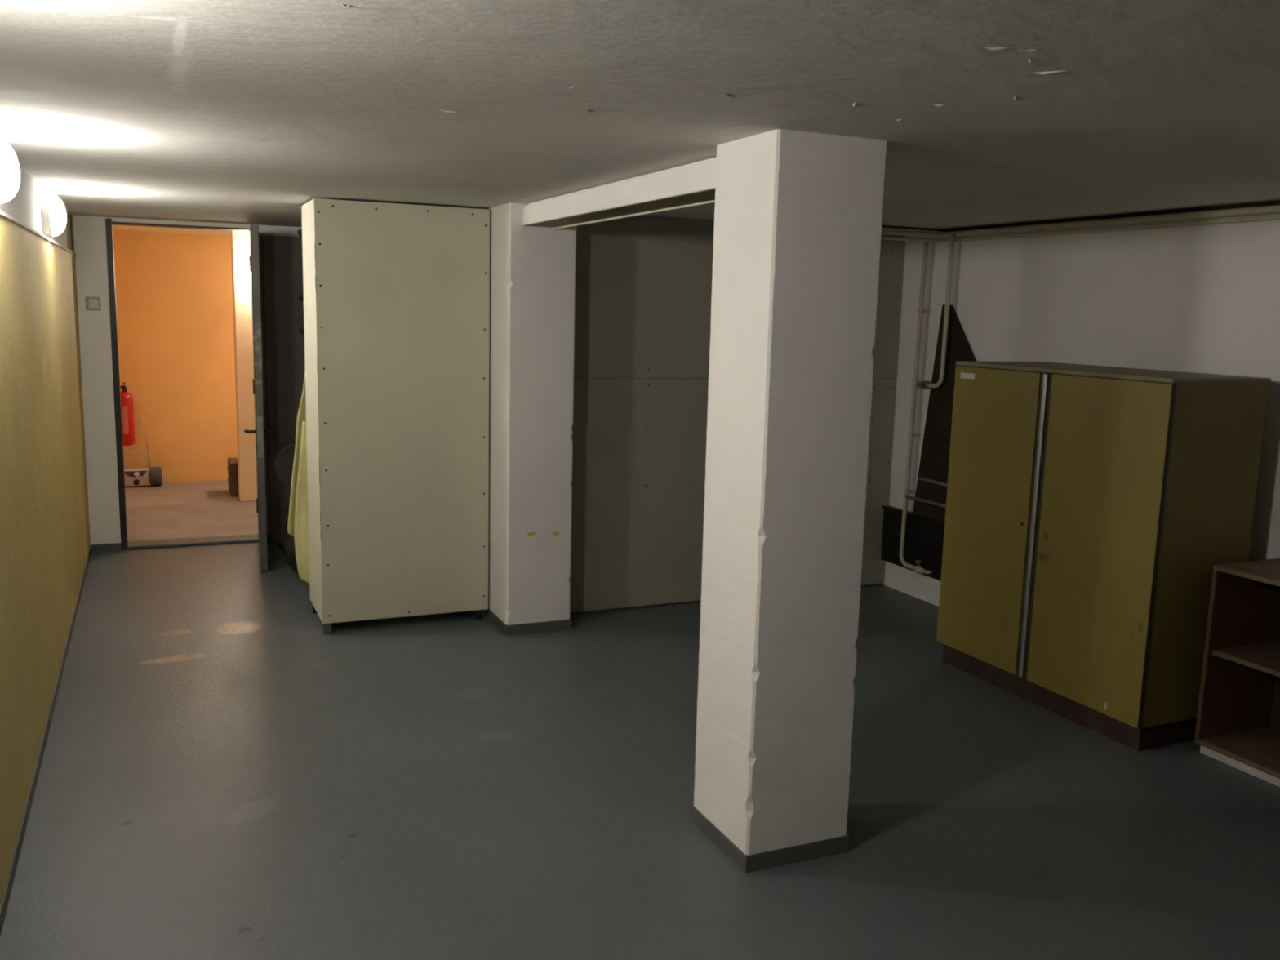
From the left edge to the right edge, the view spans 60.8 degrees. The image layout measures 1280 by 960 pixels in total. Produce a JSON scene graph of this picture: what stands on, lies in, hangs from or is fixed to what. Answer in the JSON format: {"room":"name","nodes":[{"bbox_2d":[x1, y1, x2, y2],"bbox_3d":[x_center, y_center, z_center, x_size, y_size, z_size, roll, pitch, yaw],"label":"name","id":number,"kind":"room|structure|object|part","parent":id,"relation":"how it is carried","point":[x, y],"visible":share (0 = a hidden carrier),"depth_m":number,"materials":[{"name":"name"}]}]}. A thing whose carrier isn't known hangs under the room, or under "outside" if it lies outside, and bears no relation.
{"room":"basement storage room","nodes":[
{"label":"basement storage room","id":0,"kind":"room"},
{"bbox_2d":[0,164,73,251],"bbox_3d":[-1.666,-0.757,2.235,0.310,0.238,10.007,-2,10,-24],"label":"wall","id":1,"kind":"structure","parent":0,"point":[24,206],"depth_m":4.46,"materials":[{"name":"white paint"}]},
{"bbox_2d":[0,139,19,203],"bbox_3d":[-1.883,-0.911,3.216,0.095,0.200,0.200,-2,10,-24],"label":"wall lamp","id":2,"kind":"object","parent":1,"relation":"attached to","point":[9,164],"visible":1,"depth_m":3.18,"materials":[{"name":"white glass"}]},
{"bbox_2d":[0,210,76,255],"bbox_3d":[-1.485,-0.637,2.253,0.026,0.014,9.857,-2,10,-24],"label":"trim ledge","id":3,"kind":"object","parent":1,"relation":"on","point":[2,214],"visible":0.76,"depth_m":4.21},
{"bbox_2d":[40,192,66,237],"bbox_3d":[-2.669,-1.206,4.976,0.095,0.200,0.200,-2,10,-24],"label":"wall lamp","id":4,"kind":"object","parent":1,"relation":"attached to","point":[53,212],"visible":0.98,"depth_m":4.91,"materials":[{"name":"white glass"}]},
{"bbox_2d":[0,215,90,907],"bbox_3d":[-1.685,0.280,2.401,0.328,1.862,10.007,-2,10,-24],"label":"wall","id":5,"kind":"structure","parent":0,"point":[45,540],"depth_m":3.96,"materials":[{"name":"yellow paint"}]},
{"bbox_2d":[0,544,91,936],"bbox_3d":[-1.526,1.182,2.540,0.007,0.045,9.857,-2,10,-24],"label":"baseboard","id":6,"kind":"structure","parent":5,"relation":"attached to","point":[11,874],"depth_m":3.66,"materials":[{"name":"grey paint"}]},
{"bbox_2d":[112,224,231,235],"bbox_3d":[-2.702,-2.016,8.607,3.260,0.100,2.710,-2,10,-24],"label":"ceiling","id":7,"kind":"structure","parent":0,"point":[117,228],"depth_m":8.99,"materials":[{"name":"white paint"}]},
{"bbox_2d":[112,230,237,482],"bbox_3d":[-3.257,-1.095,9.959,3.260,2.165,0.100,-2,10,-24],"label":"wall","id":8,"kind":"structure","parent":0,"point":[174,291],"depth_m":9.55,"materials":[{"name":"orange paint"}]},
{"bbox_2d":[120,382,134,445],"bbox_3d":[-4.423,-0.569,9.381,0.133,0.536,0.161,3,9,10],"label":"fire extinguisher","id":9,"kind":"object","parent":8,"relation":"attached to","point":[126,399],"visible":0.78,"depth_m":9.34,"materials":[{"name":"red paint"}]},
{"bbox_3d":[-4.406,-0.789,9.320,0.040,0.081,0.095,-2,10,-24],"label":"valve lever","id":10,"kind":"part","parent":9,"relation":"part of","materials":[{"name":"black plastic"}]},
{"bbox_2d":[70,215,302,544],"bbox_3d":[-2.104,-0.683,7.514,3.150,2.165,0.152,-2,10,-24],"label":"wall","id":11,"kind":"structure","parent":0,"point":[90,232],"depth_m":6.88,"materials":[{"name":"beige paint"}]},
{"bbox_2d":[85,297,100,310],"bbox_3d":[-3.395,-1.095,6.775,0.082,0.082,0.016,-2,10,-24],"label":"light switch","id":12,"kind":"object","parent":11,"relation":"attached to","point":[91,303],"visible":1,"depth_m":6.77,"materials":[{"name":"beige plastic"}]},
{"bbox_2d":[91,534,270,551],"bbox_3d":[-2.430,0.390,7.461,2.372,0.045,0.006,-2,10,-24],"label":"baseboard","id":13,"kind":"structure","parent":11,"relation":"attached to","point":[116,546],"depth_m":7.02,"materials":[{"name":"grey paint"}]},
{"bbox_2d":[105,217,275,570],"bbox_3d":[-2.769,-0.544,6.748,0.898,2.092,1.060,-2,10,-24],"label":"door","id":14,"kind":"structure","parent":11,"relation":"in","point":[254,259],"depth_m":6.80,"materials":[{"name":"black metal"}]},
{"bbox_3d":[-2.329,-0.294,6.519,0.069,0.040,0.135,-2,10,-24],"label":"lever handle","id":15,"kind":"part","parent":14,"relation":"part of","materials":[{"name":"black plastic"}]},
{"bbox_3d":[-2.562,-0.627,7.316,0.032,2.092,0.168,-2,10,-24],"label":"frame","id":16,"kind":"part","parent":14,"relation":"part of","materials":[{"name":"grey paint"}]},
{"bbox_3d":[-2.244,-0.255,6.449,0.034,0.242,0.004,-2,9,-19],"label":"lock plate","id":17,"kind":"part","parent":14,"relation":"part of","materials":[{"name":"silver metal"}]},
{"bbox_3d":[-2.226,-0.297,6.556,0.077,0.040,0.126,-2,10,-24],"label":"lever handle","id":18,"kind":"part","parent":14,"relation":"part of","materials":[{"name":"black plastic"}]},
{"bbox_2d":[230,231,257,501],"bbox_3d":[-2.326,-0.947,9.162,2.010,2.165,0.200,-2,10,-24],"label":"wall pier","id":19,"kind":"object","parent":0,"point":[240,240],"visible":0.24,"depth_m":8.70,"materials":[{"name":"paint"}]},
{"bbox_2d":[247,268,251,279],"bbox_3d":[-3.012,-1.620,8.579,0.137,0.137,0.095,-2,10,-24],"label":"wall lamp","id":20,"kind":"object","parent":19,"relation":"attached to","point":[249,272],"visible":0.06,"depth_m":8.54,"materials":[{"name":"white"}]},
{"bbox_2d":[488,203,576,625],"bbox_3d":[-0.554,-0.297,5.511,0.340,2.100,0.358,-2,10,-24],"label":"column","id":21,"kind":"structure","parent":0,"point":[532,268],"depth_m":5.36,"materials":[{"name":"white paint"}]},
{"bbox_2d":[486,608,571,635],"bbox_3d":[-0.580,0.715,5.668,0.347,0.050,0.359,-2,10,-24],"label":"baseboard","id":22,"kind":"structure","parent":21,"relation":"attached to","point":[519,628],"depth_m":5.51,"materials":[{"name":"grey paint"}]},
{"bbox_2d":[0,480,1279,959],"bbox_3d":[-0.102,0.978,4.616,4.950,0.120,12.917,-2,10,-24],"label":"floor","id":23,"kind":"structure","parent":0,"point":[223,775],"depth_m":3.61,"materials":[{"name":"grey paint"}]},
{"bbox_2d":[123,408,162,486],"bbox_3d":[-4.335,-0.272,9.364,0.414,0.664,0.166,-2,10,-24],"label":"radio","id":24,"kind":"object","parent":23,"relation":"on","point":[153,476],"visible":0.65,"depth_m":9.39,"materials":[{"name":"silver metal"}]},
{"bbox_3d":[-4.344,-0.163,9.400,0.192,0.151,0.012,-2,10,-24],"label":"carrying handle","id":25,"kind":"part","parent":24,"relation":"part of","materials":[{"name":"silver metal"}]},
{"bbox_2d":[226,457,239,497],"bbox_3d":[-3.286,-0.031,9.253,0.375,0.280,0.370,-2,10,-24],"label":"wooden box","id":26,"kind":"object","parent":23,"relation":"on","point":[233,470],"visible":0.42,"depth_m":9.04,"materials":[{"name":"brown wood"}]},
{"bbox_2d":[262,235,305,542],"bbox_3d":[-2.193,-0.598,7.375,0.632,2.035,0.037,-2,10,-24],"label":"door","id":27,"kind":"structure","parent":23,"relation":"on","point":[282,255],"depth_m":7.24,"materials":[{"name":"black metal"}]},
{"bbox_2d":[275,494,297,573],"bbox_3d":[-1.916,0.275,6.559,0.512,0.576,0.573,-2,10,-24],"label":"bag","id":28,"kind":"object","parent":23,"relation":"on","point":[285,541],"visible":0.16,"depth_m":6.42,"materials":[{"name":"black plastic"}]},
{"bbox_2d":[274,440,295,486],"bbox_3d":[-1.953,-0.097,6.295,0.261,0.260,0.305,0,9,-7],"label":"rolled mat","id":29,"kind":"object","parent":28,"relation":"on","point":[283,466],"visible":0.4,"depth_m":6.14,"materials":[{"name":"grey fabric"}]},
{"bbox_2d":[301,198,489,634],"bbox_3d":[-1.245,-0.322,5.585,0.840,2.090,0.468,-2,10,-24],"label":"tall cabinet","id":30,"kind":"object","parent":23,"relation":"on","point":[397,295],"visible":1,"depth_m":5.37,"materials":[{"name":"metal"}]},
{"bbox_2d":[287,371,309,583],"bbox_3d":[-1.621,-0.033,5.805,0.495,1.337,0.096,-2,10,-24],"label":"blanket","id":31,"kind":"object","parent":30,"relation":"hanging from","point":[298,516],"visible":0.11,"depth_m":5.74,"materials":[{"name":"yellow fabric"}]},
{"bbox_2d":[297,229,302,237],"bbox_3d":[-1.632,-1.272,5.654,0.250,0.095,0.283,6,10,26],"label":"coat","id":32,"kind":"object","parent":30,"relation":"on","point":[300,231],"visible":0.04,"depth_m":5.58,"materials":[{"name":"black fabric"}]},
{"bbox_2d":[297,288,304,334],"bbox_3d":[-1.654,-0.885,5.723,0.281,0.292,0.268,-2,10,-24],"label":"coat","id":33,"kind":"object","parent":30,"relation":"hanging from","point":[300,292],"visible":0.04,"depth_m":5.64,"materials":[{"name":"black fabric"}]},
{"bbox_3d":[-1.624,-0.336,5.421,0.012,2.030,0.453,-2,10,-24],"label":"panel","id":34,"kind":"part","parent":30,"relation":"part of","materials":[{"name":"white wood"}]},
{"bbox_2d":[936,360,1271,751],"bbox_3d":[1.899,0.238,4.677,0.525,1.425,1.181,-2,10,-24],"label":"cabinet","id":35,"kind":"object","parent":23,"relation":"on","point":[1091,512],"visible":0.97,"depth_m":4.29,"materials":[{"name":"wood"}]},
{"bbox_3d":[1.543,0.160,4.865,0.018,1.307,0.527,-2,10,-24],"label":"door","id":36,"kind":"part","parent":35,"relation":"part of","materials":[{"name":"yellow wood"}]},
{"bbox_3d":[1.794,0.255,4.304,0.018,1.307,0.581,-2,10,-24],"label":"door","id":37,"kind":"part","parent":35,"relation":"part of","materials":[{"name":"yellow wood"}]},
{"bbox_3d":[1.920,-0.457,4.570,0.519,0.018,1.181,-2,10,-24],"label":"lid","id":38,"kind":"part","parent":35,"relation":"part of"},
{"bbox_2d":[1194,558,1279,786],"bbox_3d":[2.495,0.740,3.800,0.405,0.736,0.902,-2,10,-24],"label":"shelf unit","id":39,"kind":"object","parent":23,"relation":"on","point":[1237,724],"visible":1,"depth_m":4.15,"materials":[{"name":"brown wood"}]},
{"bbox_3d":[2.501,0.707,3.797,0.375,0.019,0.866,-2,10,-24],"label":"shelf","id":40,"kind":"part","parent":39,"relation":"part of","materials":[{"name":"brown wood"}]},
{"bbox_3d":[2.677,0.713,3.877,0.006,0.657,0.866,-2,10,-24],"label":"panel","id":41,"kind":"part","parent":39,"relation":"part of","materials":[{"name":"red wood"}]},
{"bbox_2d":[0,0,1279,231],"bbox_3d":[0.527,-0.992,2.993,4.950,0.136,10.077,-2,10,-24],"label":"ceiling","id":42,"kind":"structure","parent":0,"point":[242,112],"depth_m":2.52,"materials":[{"name":"white paint"}]},
{"bbox_2d":[522,157,716,229],"bbox_3d":[-0.046,-1.091,4.231,0.175,0.110,2.146,-2,10,-24],"label":"beam","id":43,"kind":"structure","parent":42,"relation":"attached to","point":[692,184],"depth_m":4.06,"materials":[{"name":"white paint"}]},
{"bbox_2d":[570,216,905,613],"bbox_3d":[0.523,-0.361,6.101,2.134,2.100,0.092,-2,10,-24],"label":"wall","id":44,"kind":"structure","parent":0,"point":[643,284],"depth_m":5.85,"materials":[{"name":"paint"}]},
{"bbox_2d":[693,128,887,855],"bbox_3d":[0.427,0.079,3.266,0.355,2.100,0.354,-2,10,-24],"label":"pillar","id":45,"kind":"structure","parent":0,"point":[798,215],"depth_m":3.12,"materials":[{"name":"white paint"}]},
{"bbox_2d":[690,804,849,873],"bbox_3d":[0.401,1.090,3.424,0.361,0.053,0.361,-2,10,-24],"label":"baseboard","id":46,"kind":"structure","parent":45,"relation":"attached to","point":[798,853],"depth_m":3.27,"materials":[{"name":"grey paint"}]},
{"bbox_2d":[883,212,1279,606],"bbox_3d":[3.084,0.158,3.205,0.180,2.100,7.650,-2,10,-24],"label":"wall","id":47,"kind":"structure","parent":0,"point":[1200,298],"depth_m":4.98,"materials":[{"name":"white paint"}]},
{"bbox_2d":[880,505,944,580],"bbox_3d":[1.715,0.406,6.048,0.056,0.329,1.190,-2,10,-24],"label":"radiator","id":48,"kind":"object","parent":47,"relation":"attached to","point":[924,536],"visible":0.44,"depth_m":6.29,"materials":[{"name":"black metal"}]},
{"bbox_2d":[912,304,975,522],"bbox_3d":[1.735,-0.349,5.942,0.038,1.194,0.630,-2,10,-24],"label":"board","id":49,"kind":"object","parent":48,"relation":"on","point":[935,449],"visible":0.53,"depth_m":6.07,"materials":[{"name":"black wood"}]},
{"bbox_2d":[905,476,947,508],"bbox_3d":[1.675,0.393,5.860,0.040,0.743,0.806,-2,10,-24],"label":"frame","id":50,"kind":"object","parent":49,"relation":"attached to","point":[934,482],"visible":0.17,"depth_m":5.98,"materials":[{"name":"metal"}]},
{"bbox_3d":[1.672,0.151,5.818,0.020,0.027,0.806,-2,10,-24],"label":"rail","id":51,"kind":"part","parent":50,"relation":"part of","materials":[{"name":"metal"}]},
{"bbox_3d":[1.696,0.047,5.753,0.020,0.025,0.700,-2,10,-24],"label":"rail","id":52,"kind":"part","parent":50,"relation":"part of","materials":[{"name":"metal"}]},
{"bbox_2d":[881,204,1279,573],"bbox_3d":[2.590,0.123,2.782,1.062,1.927,7.274,-2,10,-24],"label":"pipes","id":53,"kind":"object","parent":47,"relation":"attached to","point":[918,569],"visible":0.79,"depth_m":5.77,"materials":[{"name":"white metal"}]}
]}

